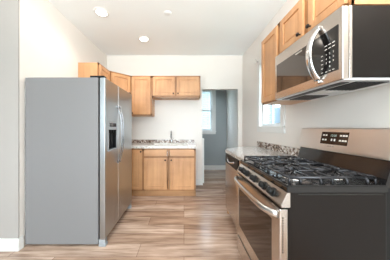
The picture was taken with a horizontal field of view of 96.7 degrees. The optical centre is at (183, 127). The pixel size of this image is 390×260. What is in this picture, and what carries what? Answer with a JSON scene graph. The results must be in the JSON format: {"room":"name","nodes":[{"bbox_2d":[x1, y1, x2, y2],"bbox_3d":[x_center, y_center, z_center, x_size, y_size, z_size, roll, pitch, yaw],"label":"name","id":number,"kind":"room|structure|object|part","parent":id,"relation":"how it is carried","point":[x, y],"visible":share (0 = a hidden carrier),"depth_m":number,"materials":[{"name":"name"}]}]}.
{"room":"kitchen","nodes":[
{"label":"kitchen","id":0,"kind":"room"},
{"bbox_2d":[0,0,18,237],"bbox_3d":[-2.425,-0.165,1.729,1.550,2.770,0.012,0,0,0],"label":"wall","id":1,"kind":"structure","parent":0,"point":[9,9],"depth_m":1.72,"materials":[{"name":"beige paint"}]},
{"bbox_2d":[0,238,19,250],"bbox_3d":[-2.418,1.159,1.716,1.564,0.122,0.014,0,0,0],"label":"baseboard","id":2,"kind":"structure","parent":1,"relation":"attached to","point":[6,244],"depth_m":1.71,"materials":[{"name":"white"}]},
{"bbox_2d":[19,0,106,245],"bbox_3d":[-1.720,-0.165,2.717,0.140,2.770,1.965,0,0,0],"label":"wall","id":3,"kind":"structure","parent":0,"point":[50,44],"depth_m":2.03,"materials":[{"name":"paint"}]},
{"bbox_2d":[20,235,23,249],"bbox_3d":[-1.643,1.159,1.746,0.014,0.122,0.047,0,0,0],"label":"baseboard","id":4,"kind":"structure","parent":3,"relation":"attached to","point":[21,237],"depth_m":1.75,"materials":[{"name":"white"}]},
{"bbox_2d":[78,62,109,80],"bbox_3d":[-1.464,-0.632,2.889,0.368,0.776,0.398,0,0,0],"label":"upper cabinet","id":5,"kind":"object","parent":3,"relation":"attached to","point":[84,69],"visible":0.32,"depth_m":2.69,"materials":[{"name":"brown wood"}]},
{"bbox_3d":[-1.339,-0.632,2.889,0.018,0.776,0.398,0,0,0],"label":"frame","id":6,"kind":"part","parent":5,"relation":"part of","materials":[{"name":"brown wood"}]},
{"bbox_3d":[-1.321,-0.629,2.889,0.019,0.731,0.370,0,0,0],"label":"door","id":7,"kind":"part","parent":5,"relation":"part of","materials":[{"name":"brown wood"}]},
{"bbox_2d":[109,71,134,116],"bbox_3d":[-1.343,-0.632,3.389,0.613,0.776,0.621,0,0,0],"label":"upper cabinet","id":8,"kind":"object","parent":3,"relation":"attached to","point":[123,81],"visible":0.3,"depth_m":3.23,"materials":[{"name":"brown wood"}]},
{"bbox_3d":[-1.188,-0.632,3.236,0.016,0.776,0.410,0,0,45],"label":"frame","id":9,"kind":"part","parent":8,"relation":"part of","materials":[{"name":"brown wood"}]},
{"bbox_3d":[-1.175,-0.627,3.223,0.019,0.726,0.370,0,0,45],"label":"door","id":10,"kind":"part","parent":8,"relation":"part of","materials":[{"name":"brown wood"}]},
{"bbox_2d":[0,170,241,259],"bbox_3d":[-0.975,1.270,1.245,4.690,0.100,7.930,0,0,0],"label":"floor","id":11,"kind":"structure","parent":0,"point":[198,227],"depth_m":1.98,"materials":[{"name":"brown wood"}]},
{"bbox_2d":[25,76,131,246],"bbox_3d":[-1.189,0.340,2.229,0.882,1.760,0.910,0,0,0],"label":"refrigerator","id":12,"kind":"object","parent":11,"relation":"on","point":[78,130],"visible":1,"depth_m":1.77,"materials":[{"name":"grey metal"}]},
{"bbox_3d":[-0.837,0.314,1.953,0.054,1.663,0.358,0,0,0],"label":"door","id":13,"kind":"part","parent":12,"relation":"part of","materials":[{"name":"silver metal"}]},
{"bbox_3d":[-0.821,0.087,1.965,0.038,0.335,0.240,0,0,0],"label":"dispenser panel","id":14,"kind":"part","parent":12,"relation":"part of","materials":[{"name":"grey plastic"}]},
{"bbox_3d":[-0.780,0.075,2.105,0.063,0.694,0.024,0,0,0],"label":"handle","id":15,"kind":"part","parent":12,"relation":"part of","materials":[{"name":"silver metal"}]},
{"bbox_3d":[-0.780,0.075,2.165,0.063,0.694,0.024,0,0,0],"label":"handle","id":16,"kind":"part","parent":12,"relation":"part of","materials":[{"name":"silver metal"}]},
{"bbox_3d":[-0.837,0.314,2.411,0.054,1.663,0.546,0,0,0],"label":"door","id":17,"kind":"part","parent":12,"relation":"part of","materials":[{"name":"silver metal"}]},
{"bbox_2d":[132,148,143,195],"bbox_3d":[-0.913,0.792,3.362,0.374,0.855,0.645,0,0,0],"label":"base cabinet","id":18,"kind":"object","parent":11,"relation":"on","point":[137,153],"visible":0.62,"depth_m":3.08,"materials":[{"name":"brown wood"}]},
{"bbox_3d":[-0.897,0.740,3.080,0.305,0.710,0.019,0,0,0],"label":"door","id":19,"kind":"part","parent":18,"relation":"part of","materials":[{"name":"brown wood"}]},
{"bbox_2d":[143,148,195,195],"bbox_3d":[-0.258,0.792,3.362,0.935,0.855,0.645,0,0,0],"label":"base cabinet","id":20,"kind":"object","parent":11,"relation":"on","point":[174,174],"visible":1,"depth_m":3.08,"materials":[{"name":"brown wood"}]},
{"bbox_3d":[-0.508,0.442,3.080,0.406,0.113,0.019,0,0,0],"label":"drawer","id":21,"kind":"part","parent":20,"relation":"part of","materials":[{"name":"brown wood"}]},
{"bbox_3d":[-0.508,0.817,3.080,0.406,0.557,0.019,0,0,0],"label":"door","id":22,"kind":"part","parent":20,"relation":"part of","materials":[{"name":"brown wood"}]},
{"bbox_2d":[132,140,196,147],"bbox_3d":[-0.710,0.305,3.378,1.870,0.115,0.637,0,0,0],"label":"countertop","id":23,"kind":"structure","parent":20,"relation":"on","point":[135,143],"depth_m":3.52,"materials":[{"name":"beige stone"}]},
{"bbox_3d":[-0.036,0.442,3.080,0.433,0.113,0.019,0,0,0],"label":"drawer","id":24,"kind":"part","parent":20,"relation":"part of","materials":[{"name":"brown wood"}]},
{"bbox_3d":[-0.036,0.817,3.080,0.433,0.557,0.019,0,0,0],"label":"door","id":25,"kind":"part","parent":20,"relation":"part of","materials":[{"name":"brown wood"}]},
{"bbox_2d":[226,153,239,226],"bbox_3d":[0.891,0.787,2.177,0.658,0.866,0.570,0,0,0],"label":"dishwasher","id":26,"kind":"object","parent":11,"relation":"on","point":[232,164],"visible":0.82,"depth_m":2.15,"materials":[{"name":"silver metal"}]},
{"bbox_3d":[0.609,0.415,2.177,0.038,0.118,0.566,0,0,0],"label":"control panel","id":27,"kind":"part","parent":26,"relation":"part of","materials":[{"name":"black plastic"}]},
{"bbox_2d":[234,128,389,259],"bbox_3d":[0.812,0.610,1.290,0.742,1.220,0.764,0,0,0],"label":"gas range","id":28,"kind":"object","parent":11,"relation":"on","point":[330,201],"visible":1,"depth_m":0.95,"materials":[{"name":"black"}]},
{"bbox_3d":[0.522,1.076,1.290,0.051,0.168,0.756,0,0,0],"label":"storage drawer","id":29,"kind":"part","parent":28,"relation":"part of","materials":[{"name":"silver metal"}]},
{"bbox_3d":[0.480,0.468,1.290,0.077,0.039,0.726,0,0,0],"label":"handle","id":30,"kind":"part","parent":28,"relation":"part of","materials":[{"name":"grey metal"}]},
{"bbox_3d":[0.526,0.708,1.290,0.043,0.555,0.756,0,0,0],"label":"oven door","id":31,"kind":"part","parent":28,"relation":"part of","materials":[{"name":"silver metal"}]},
{"bbox_3d":[0.536,0.381,1.290,0.048,0.078,0.760,0,0,0],"label":"control panel","id":32,"kind":"part","parent":28,"relation":"part of","materials":[{"name":"silver metal"}]},
{"bbox_3d":[0.680,0.300,1.070,0.135,0.014,0.135,0,0,0],"label":"burner","id":33,"kind":"part","parent":28,"relation":"part of","materials":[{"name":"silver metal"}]},
{"bbox_2d":[240,159,387,192],"bbox_3d":[0.808,0.321,1.290,0.533,0.038,0.764,0,0,0],"label":"cooktop","id":34,"kind":"object","parent":28,"relation":"in","point":[278,182],"depth_m":0.95,"materials":[{"name":"black metal"}]},
{"bbox_3d":[1.104,0.076,1.275,0.025,0.092,0.230,0,0,0],"label":"display panel","id":35,"kind":"part","parent":28,"relation":"part of","materials":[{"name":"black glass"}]},
{"bbox_3d":[0.810,0.761,1.290,0.516,0.838,0.756,0,0,0],"label":"panel","id":36,"kind":"part","parent":28,"relation":"part of","materials":[{"name":"black metal"}]},
{"bbox_3d":[0.825,0.349,0.911,0.450,0.006,0.002,0,0,0],"label":"trim","id":37,"kind":"part","parent":28,"relation":"part of","materials":[{"name":"black metal"}]},
{"bbox_3d":[1.117,0.740,1.290,0.097,0.840,0.736,0,0,0],"label":"panel","id":38,"kind":"part","parent":28,"relation":"part of","materials":[{"name":"black metal"}]},
{"bbox_3d":[0.921,0.786,1.781,0.638,0.868,0.207,0,0,0],"label":"base cabinet","id":39,"kind":"object","parent":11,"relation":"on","visible":0},
{"bbox_2d":[225,141,299,159],"bbox_3d":[0.918,0.284,2.303,0.657,0.128,1.254,0,0,0],"label":"countertop","id":40,"kind":"structure","parent":39,"relation":"on","point":[262,148],"depth_m":2.17,"materials":[{"name":"stone"}]},
{"bbox_2d":[48,0,286,55],"bbox_3d":[-0.975,-1.600,1.245,4.690,0.100,7.930,0,0,0],"label":"ceiling","id":41,"kind":"structure","parent":0,"point":[193,27],"depth_m":2.59,"materials":[{"name":"paint"}]},
{"bbox_2d":[93,7,108,16],"bbox_3d":[-1.105,-1.544,2.318,0.196,0.012,0.196,0,0,0],"label":"recessed light","id":42,"kind":"object","parent":41,"relation":"in","point":[101,12],"visible":1,"depth_m":2.31,"materials":[{"name":"white plastic"}]},
{"bbox_2d":[138,36,149,41],"bbox_3d":[-0.697,-1.544,3.013,0.196,0.012,0.196,0,0,0],"label":"recessed light","id":43,"kind":"object","parent":41,"relation":"in","point":[141,38],"visible":1,"depth_m":2.98,"materials":[{"name":"white plastic"}]},
{"bbox_2d":[164,11,171,15],"bbox_3d":[-0.220,-1.547,2.335,0.106,0.006,0.106,0,0,0],"label":"smoke detector","id":44,"kind":"object","parent":41,"relation":"attached to","point":[167,13],"visible":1,"depth_m":2.33,"materials":[{"name":"paint"}]},
{"bbox_2d":[107,56,241,178],"bbox_3d":[-0.975,-0.165,3.760,4.450,2.770,0.120,0,0,0],"label":"wall","id":45,"kind":"structure","parent":0,"point":[183,118],"depth_m":3.70,"materials":[{"name":"paint"}]},
{"bbox_2d":[131,76,154,116],"bbox_3d":[-0.833,-0.632,3.514,0.415,0.776,0.369,0,0,0],"label":"upper cabinet","id":46,"kind":"object","parent":45,"relation":"attached to","point":[143,104],"visible":0.89,"depth_m":3.37,"materials":[{"name":"brown wood"}]},
{"bbox_2d":[132,140,194,142],"bbox_3d":[-0.710,0.280,3.686,1.870,0.064,0.022,0,0,0],"label":"backsplash","id":47,"kind":"structure","parent":45,"relation":"attached to","point":[133,141],"depth_m":3.67,"materials":[{"name":"stone"}]},
{"bbox_2d":[152,76,199,99],"bbox_3d":[-0.151,-0.808,3.514,0.946,0.424,0.369,0,0,0],"label":"upper cabinet","id":48,"kind":"object","parent":45,"relation":"attached to","point":[163,87],"visible":1,"depth_m":3.37,"materials":[{"name":"brown wood"}]},
{"bbox_3d":[-0.392,-0.810,3.370,0.425,0.360,0.019,0,0,0],"label":"door","id":49,"kind":"part","parent":48,"relation":"part of","materials":[{"name":"brown wood"}]},
{"bbox_3d":[0.079,-0.810,3.370,0.446,0.360,0.019,0,0,0],"label":"door","id":50,"kind":"part","parent":48,"relation":"part of","materials":[{"name":"brown wood"}]},
{"bbox_2d":[196,178,202,184],"bbox_3d":[0.309,1.159,3.753,0.189,0.122,0.134,0,0,0],"label":"baseboard","id":51,"kind":"structure","parent":45,"relation":"attached to","point":[198,181],"depth_m":3.69,"materials":[{"name":"white"}]},
{"bbox_2d":[202,138,203,182],"bbox_3d":[0.415,0.728,3.873,0.070,0.985,0.095,0,0,0],"label":"trim","id":52,"kind":"structure","parent":45,"relation":"attached to","point":[202,138],"depth_m":3.83,"materials":[{"name":"white"}]},
{"bbox_2d":[202,90,225,164],"bbox_3d":[-0.915,-0.165,5.150,4.570,2.770,0.120,0,0,0],"label":"wall","id":53,"kind":"structure","parent":0,"point":[214,144],"depth_m":5.09,"materials":[{"name":"paint"}]},
{"bbox_2d":[202,90,215,133],"bbox_3d":[0.450,-0.525,5.125,0.980,1.410,0.170,0,0,0],"label":"window","id":54,"kind":"structure","parent":53,"relation":"in","point":[212,130],"depth_m":5.07,"materials":[{"name":"white"}]},
{"bbox_3d":[0.450,-0.811,5.170,0.750,0.627,0.030,0,0,0],"label":"sash","id":55,"kind":"part","parent":54,"relation":"part of","materials":[{"name":"white"}]},
{"bbox_3d":[0.450,-0.234,5.135,0.750,0.617,0.030,0,0,0],"label":"sash","id":56,"kind":"part","parent":54,"relation":"part of","materials":[{"name":"white"}]},
{"bbox_2d":[204,165,225,169],"bbox_3d":[-0.975,1.159,5.082,4.450,0.122,0.016,0,0,0],"label":"baseboard","id":57,"kind":"structure","parent":53,"relation":"attached to","point":[206,167],"depth_m":5.07,"materials":[{"name":"white"}]},
{"bbox_2d":[226,0,389,148],"bbox_3d":[1.310,-0.165,1.245,0.120,2.770,7.690,0,0,0],"label":"wall","id":58,"kind":"structure","parent":0,"point":[367,108],"depth_m":1.96,"materials":[{"name":"paint"}]},
{"bbox_2d":[255,58,284,132],"bbox_3d":[1.278,-0.537,2.530,0.185,1.205,0.790,0,0,0],"label":"window","id":59,"kind":"structure","parent":58,"relation":"in","point":[262,110],"depth_m":2.79,"materials":[{"name":"white"}]},
{"bbox_3d":[1.295,-0.289,2.530,0.030,0.518,0.590,0,0,0],"label":"sash","id":60,"kind":"part","parent":59,"relation":"part of","materials":[{"name":"white"}]},
{"bbox_2d":[257,141,299,156],"bbox_3d":[1.234,0.264,2.288,0.025,0.088,1.224,0,0,0],"label":"backsplash","id":61,"kind":"structure","parent":58,"relation":"attached to","point":[293,151],"depth_m":2.19,"materials":[{"name":"stone"}]},
{"bbox_2d":[261,22,310,104],"bbox_3d":[1.075,-0.645,1.845,0.348,0.750,0.369,0,0,0],"label":"upper cabinet","id":62,"kind":"object","parent":58,"relation":"attached to","point":[270,46],"visible":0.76,"depth_m":1.84,"materials":[{"name":"brown wood"}]},
{"bbox_3d":[0.910,-0.642,1.851,0.019,0.715,0.333,0,0,0],"label":"door","id":63,"kind":"part","parent":62,"relation":"part of","materials":[{"name":"brown wood"}]},
{"bbox_3d":[0.929,-0.645,1.845,0.018,0.750,0.369,0,0,0],"label":"frame","id":64,"kind":"part","parent":62,"relation":"part of","materials":[{"name":"brown wood"}]},
{"bbox_2d":[280,0,389,52],"bbox_3d":[1.060,-0.851,1.306,0.379,0.338,0.709,0,0,0],"label":"upper cabinet","id":65,"kind":"object","parent":58,"relation":"attached to","point":[305,15],"visible":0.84,"depth_m":1.29,"materials":[{"name":"brown wood"}]},
{"bbox_3d":[0.910,-0.850,1.472,0.019,0.300,0.315,0,0,0],"label":"door","id":66,"kind":"part","parent":65,"relation":"part of","materials":[{"name":"brown wood"}]},
{"bbox_3d":[0.910,-0.850,1.115,0.019,0.300,0.290,0,0,0],"label":"door","id":67,"kind":"part","parent":65,"relation":"part of","materials":[{"name":"brown wood"}]},
{"bbox_3d":[0.929,-0.851,1.306,0.018,0.338,0.709,0,0,0],"label":"frame","id":68,"kind":"part","parent":65,"relation":"part of","materials":[{"name":"brown wood"}]},
{"bbox_2d":[275,5,389,99],"bbox_3d":[1.019,-0.468,1.302,0.456,0.418,0.705,0,0,0],"label":"microwave","id":69,"kind":"object","parent":65,"relation":"attached to","point":[348,51],"visible":1,"depth_m":1.00,"materials":[{"name":"silver metal"}]},
{"bbox_3d":[0.889,-0.472,1.302,0.038,0.407,0.705,0,0,0],"label":"door","id":70,"kind":"part","parent":69,"relation":"part of","materials":[{"name":"silver metal"}]},
{"bbox_3d":[0.834,-0.470,1.115,0.084,0.364,0.048,0,0,0],"label":"handle","id":71,"kind":"part","parent":69,"relation":"part of","materials":[{"name":"silver metal"}]},
{"bbox_3d":[0.870,-0.458,1.069,0.004,0.256,0.188,0,0,0],"label":"control panel","id":72,"kind":"part","parent":69,"relation":"part of","materials":[{"name":"black plastic"}]},
{"bbox_3d":[1.063,-0.271,1.302,0.363,0.012,0.701,0,0,0],"label":"plate","id":73,"kind":"part","parent":69,"relation":"part of","materials":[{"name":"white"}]},
{"label":"outside","id":74,"kind":"structure","parent":0,"visible":0},
{"bbox_3d":[1.000,1.895,2.000,30.000,0.150,32.000,0,0,0],"label":"ground","id":75,"kind":"structure","parent":74,"visible":0},
{"bbox_2d":[202,92,274,128],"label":"window","id":76,"kind":"structure","parent":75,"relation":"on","point":[205,95],"depth_m":9.50,"materials":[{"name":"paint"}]},
{"bbox_2d":[275,107,279,122],"bbox_3d":[7.562,0.220,8.250,2.875,3.200,7.500,0,0,0],"label":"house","id":77,"kind":"structure","parent":75,"relation":"on","point":[277,109],"depth_m":11.47,"materials":[{"name":"blue"}]}
]}

